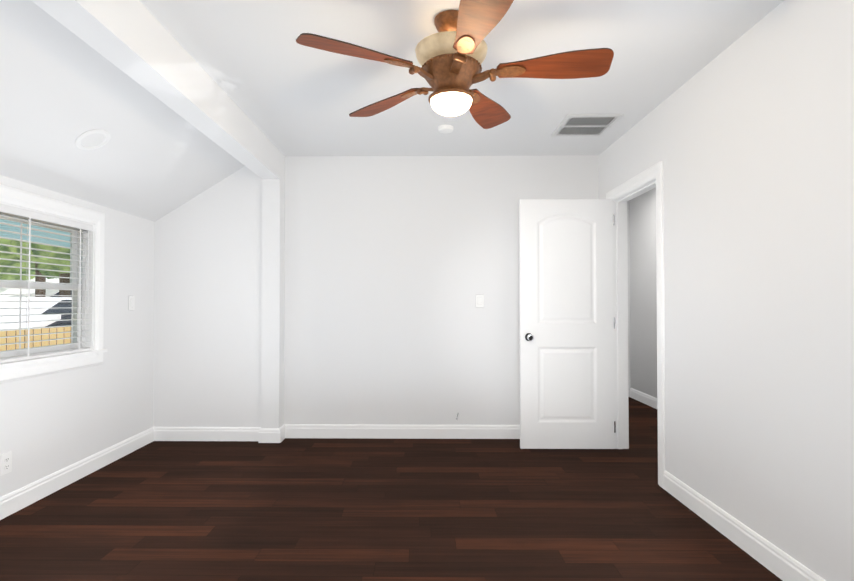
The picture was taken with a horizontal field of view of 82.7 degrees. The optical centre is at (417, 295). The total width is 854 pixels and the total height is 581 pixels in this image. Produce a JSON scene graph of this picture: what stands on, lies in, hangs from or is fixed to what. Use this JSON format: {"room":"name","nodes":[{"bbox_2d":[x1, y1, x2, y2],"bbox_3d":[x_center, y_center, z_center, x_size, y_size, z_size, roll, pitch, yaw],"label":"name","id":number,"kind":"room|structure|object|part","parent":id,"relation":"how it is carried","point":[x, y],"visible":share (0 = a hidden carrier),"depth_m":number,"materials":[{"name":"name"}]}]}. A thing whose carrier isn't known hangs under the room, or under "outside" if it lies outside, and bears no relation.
{"room":"empty bedroom","nodes":[
{"label":"empty bedroom","id":0,"kind":"room"},
{"bbox_2d":[0,175,154,496],"bbox_3d":[-2.378,0.233,1.352,0.120,1.961,5.730,0,-1,1],"label":"wall","id":1,"kind":"structure","parent":0,"point":[50,423],"depth_m":3.56,"materials":[{"name":"white paint"}]},
{"bbox_2d":[0,451,11,475],"bbox_3d":[-2.300,0.939,2.715,0.008,0.114,0.070,0,-1,1],"label":"electrical outlet","id":2,"kind":"object","parent":1,"relation":"attached to","point":[5,463],"visible":1,"depth_m":2.71,"materials":[{"name":"white plastic"}]},
{"bbox_2d":[0,184,106,382],"bbox_3d":[-2.347,-0.063,2.883,0.159,1.093,1.327,0,-1,1],"label":"window","id":3,"kind":"structure","parent":1,"relation":"in","point":[20,369],"depth_m":3.25,"materials":[{"name":"white paint"}]},
{"bbox_3d":[-2.395,-0.063,2.884,0.032,0.833,1.043,0,-1,1],"label":"glass","id":4,"kind":"part","parent":3,"relation":"part of","materials":[{"name":"clear glass"}]},
{"bbox_3d":[-2.388,-0.063,2.884,0.078,0.917,1.127,0,-1,1],"label":"frame","id":5,"kind":"part","parent":3,"relation":"part of","materials":[{"name":"white plastic"}]},
{"bbox_2d":[0,203,92,362],"bbox_3d":[-2.329,-0.065,2.883,0.061,0.886,1.095,0,-1,1],"label":"window blinds","id":6,"kind":"object","parent":3,"relation":"attached to","point":[21,213],"visible":1,"depth_m":3.00,"materials":[{"name":"white plastic"}]},
{"bbox_2d":[0,427,159,519],"bbox_3d":[-2.310,1.155,1.398,0.015,0.118,5.610,0,-1,1],"label":"baseboard","id":7,"kind":"structure","parent":1,"relation":"attached to","point":[10,503],"depth_m":3.20,"materials":[{"name":"white paint"}]},
{"bbox_2d":[129,296,134,309],"bbox_3d":[-2.287,0.059,3.888,0.012,0.116,0.072,0,-1,1],"label":"light switch","id":8,"kind":"object","parent":1,"relation":"attached to","point":[131,302],"visible":1,"depth_m":3.88,"materials":[{"name":"white plastic"}]},
{"bbox_2d":[0,0,243,221],"bbox_3d":[-1.901,-1.008,1.474,1.073,0.794,5.946,0,-1,1],"label":"ceiling slope","id":9,"kind":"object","parent":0,"point":[63,88],"visible":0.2,"depth_m":2.73,"materials":[{"name":"white paint"}]},
{"bbox_2d":[75,129,110,149],"bbox_3d":[-1.898,-0.913,2.839,0.164,0.105,0.190,0,-1,1],"label":"recessed light","id":10,"kind":"object","parent":9,"relation":"attached to","point":[92,139],"visible":1,"depth_m":2.83,"materials":[{"name":"white plastic"}]},
{"bbox_2d":[153,166,261,426],"bbox_3d":[-1.862,0.007,4.324,1.093,2.500,0.216,0,-1,1],"label":"wall","id":11,"kind":"structure","parent":0,"point":[207,301],"depth_m":4.21,"materials":[{"name":"white paint"}]},
{"bbox_2d":[261,178,284,428],"bbox_3d":[-1.257,0.122,4.292,0.157,2.269,0.264,0,-1,1],"label":"column","id":12,"kind":"structure","parent":0,"point":[272,303],"depth_m":4.16,"materials":[{"name":"white paint"}]},
{"bbox_2d":[0,397,781,580],"bbox_3d":[0.180,1.278,2.307,5.218,0.100,7.720,0,-1,1],"label":"floor","id":13,"kind":"structure","parent":0,"point":[329,509],"depth_m":2.68,"materials":[{"name":"brown wood"}]},
{"bbox_2d":[284,155,598,424],"bbox_3d":[0.215,0.007,4.351,2.785,2.500,0.120,0,-1,1],"label":"wall","id":14,"kind":"structure","parent":0,"point":[394,265],"depth_m":4.29,"materials":[{"name":"white paint"}]},
{"bbox_2d":[280,424,519,439],"bbox_3d":[0.214,1.197,4.256,2.786,0.118,0.036,0,-1,1],"label":"baseboard","id":15,"kind":"structure","parent":14,"relation":"attached to","point":[287,430],"depth_m":4.26,"materials":[{"name":"white paint"}]},
{"bbox_2d":[476,294,483,307],"bbox_3d":[0.554,0.047,4.281,0.072,0.116,0.012,0,-1,1],"label":"light switch","id":16,"kind":"object","parent":14,"relation":"attached to","point":[479,300],"visible":1,"depth_m":4.28,"materials":[{"name":"white plastic"}]},
{"bbox_2d":[139,0,783,187],"bbox_3d":[0.717,-1.332,2.340,4.145,0.120,7.720,0,-1,1],"label":"ceiling","id":17,"kind":"structure","parent":0,"point":[280,86],"depth_m":2.65,"materials":[{"name":"white paint"}]},
{"bbox_2d":[31,0,284,181],"bbox_3d":[-1.285,-1.169,1.530,0.156,0.251,5.826,0,-1,1],"label":"header beam","id":18,"kind":"structure","parent":17,"relation":"attached to","point":[136,41],"depth_m":2.37,"materials":[{"name":"white paint"}]},
{"bbox_2d":[438,125,453,132],"bbox_3d":[0.213,-1.237,3.612,0.116,0.032,0.116,0,-1,1],"label":"smoke detector","id":19,"kind":"object","parent":17,"relation":"attached to","point":[445,128],"visible":1,"depth_m":3.58,"materials":[{"name":"white plastic"}]},
{"bbox_2d":[296,0,613,128],"bbox_3d":[0.183,-1.055,2.208,1.347,0.436,1.348,0,-1,1],"label":"fan","id":20,"kind":"object","parent":17,"relation":"hanging from","point":[451,55],"visible":1,"depth_m":2.14,"materials":[{"name":"brown wood"}]},
{"bbox_3d":[0.157,-1.091,2.235,0.332,0.074,0.332,0,-1,1],"label":"lamp shade","id":21,"kind":"part","parent":20,"relation":"part of","materials":[{"name":"beige glass"}]},
{"bbox_2d":[551,114,623,136],"bbox_3d":[1.237,-1.246,3.566,0.389,0.016,0.420,0,-1,1],"label":"ceiling vent","id":22,"kind":"object","parent":17,"relation":"in","point":[585,125],"visible":1,"depth_m":3.54,"materials":[{"name":"silver metal"}]},
{"bbox_2d":[627,200,630,396],"bbox_3d":[2.288,0.035,6.224,1.082,2.500,0.120,0,-1,1],"label":"wall","id":23,"kind":"structure","parent":0,"point":[629,332],"depth_m":6.16,"materials":[{"name":"white paint"}]},
{"bbox_2d":[630,188,656,397],"bbox_3d":[2.743,-0.002,3.710,0.120,2.500,4.900,0,-1,1],"label":"wall","id":24,"kind":"structure","parent":0,"point":[643,304],"depth_m":5.79,"materials":[{"name":"white paint"}]},
{"bbox_2d":[630,388,656,408],"bbox_3d":[2.675,1.189,3.693,0.015,0.118,4.900,0,-1,1],"label":"baseboard","id":25,"kind":"structure","parent":24,"relation":"attached to","point":[649,400],"depth_m":5.76,"materials":[{"name":"white paint"}]},
{"bbox_2d":[599,0,853,580],"bbox_3d":[1.647,-0.022,2.311,0.120,2.500,7.720,0,-1,1],"label":"wall","id":26,"kind":"structure","parent":0,"point":[747,138],"depth_m":2.20,"materials":[{"name":"white paint"}]},
{"bbox_2d":[519,199,615,448],"bbox_3d":[1.224,0.228,3.958,0.766,2.030,0.045,0,-1,1],"label":"door","id":27,"kind":"structure","parent":26,"relation":"in","point":[596,336],"depth_m":3.95,"materials":[{"name":"white paint"}]},
{"bbox_2d":[519,333,533,340],"bbox_3d":[0.891,0.338,3.965,0.104,0.066,0.174,0,-1,1],"label":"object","id":28,"kind":"structure","parent":27,"relation":"attached to","point":[529,336],"depth_m":3.89,"materials":[{"name":"silver metal"}]},
{"bbox_3d":[1.219,0.178,3.964,0.427,1.650,0.031,0,-1,1],"label":"door panel fields","id":29,"kind":"part","parent":27,"relation":"part of","materials":[{"name":"white wood"}]},
{"bbox_3d":[1.601,0.223,3.952,0.012,1.770,0.041,0,-1,1],"label":"door hinges","id":30,"kind":"part","parent":27,"relation":"part of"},
{"bbox_2d":[606,161,664,487],"bbox_3d":[1.660,0.189,3.598,0.154,2.115,0.940,0,-1,1],"label":"door frame","id":31,"kind":"structure","parent":26,"relation":"attached to","point":[648,179],"depth_m":3.96,"materials":[{"name":"white paint"}]},
{"bbox_2d":[663,470,825,580],"bbox_3d":[1.565,1.147,0.834,0.015,0.118,4.560,0,-1,1],"label":"baseboard","id":32,"kind":"structure","parent":26,"relation":"attached to","point":[776,561],"depth_m":2.35,"materials":[{"name":"white paint"}]},
{"label":"outside","id":33,"kind":"structure","parent":0,"visible":0},
{"bbox_3d":[-21.170,1.927,10.073,37.537,0.070,60.000,0,-1,1],"label":"ground","id":34,"kind":"structure","parent":33,"visible":0},
{"bbox_2d":[0,219,69,246],"bbox_3d":[-3.424,0.457,3.665,1.957,2.680,9.500,0,-1,1],"label":"awning","id":35,"kind":"object","parent":34,"relation":"on","point":[43,240],"depth_m":5.10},
{"bbox_2d":[0,327,70,350],"bbox_3d":[-5.294,1.155,6.924,0.050,1.380,18.000,0,-1,1],"label":"fence","id":36,"kind":"object","parent":34,"relation":"on","point":[34,338],"depth_m":6.70,"materials":[{"name":"beige wood"}]},
{"bbox_2d":[0,238,70,296],"bbox_3d":[-10.716,-0.705,12.237,8.339,5.256,11.470,0,-1,1],"label":"trees","id":37,"kind":"object","parent":34,"relation":"on","point":[34,265],"depth_m":10.51,"materials":[{"name":"green plant"}]},
{"bbox_2d":[0,295,71,330],"bbox_3d":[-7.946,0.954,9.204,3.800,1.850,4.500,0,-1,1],"label":"house","id":38,"kind":"structure","parent":34,"relation":"on","point":[15,311],"depth_m":8.45,"materials":[{"name":"white"}]},
{"bbox_2d":[0,278,71,294],"bbox_3d":[-12.381,0.360,15.759,5.600,3.230,7.100,0,-1,1],"label":"house","id":39,"kind":"structure","parent":34,"relation":"on","point":[2,290],"depth_m":12.91,"materials":[{"name":"white"}]},
{"bbox_2d":[42,300,71,327],"bbox_3d":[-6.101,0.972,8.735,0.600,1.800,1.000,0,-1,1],"label":"car","id":40,"kind":"object","parent":34,"relation":"on","point":[66,310],"depth_m":8.30,"materials":[{"name":"grey metal"}]}
]}

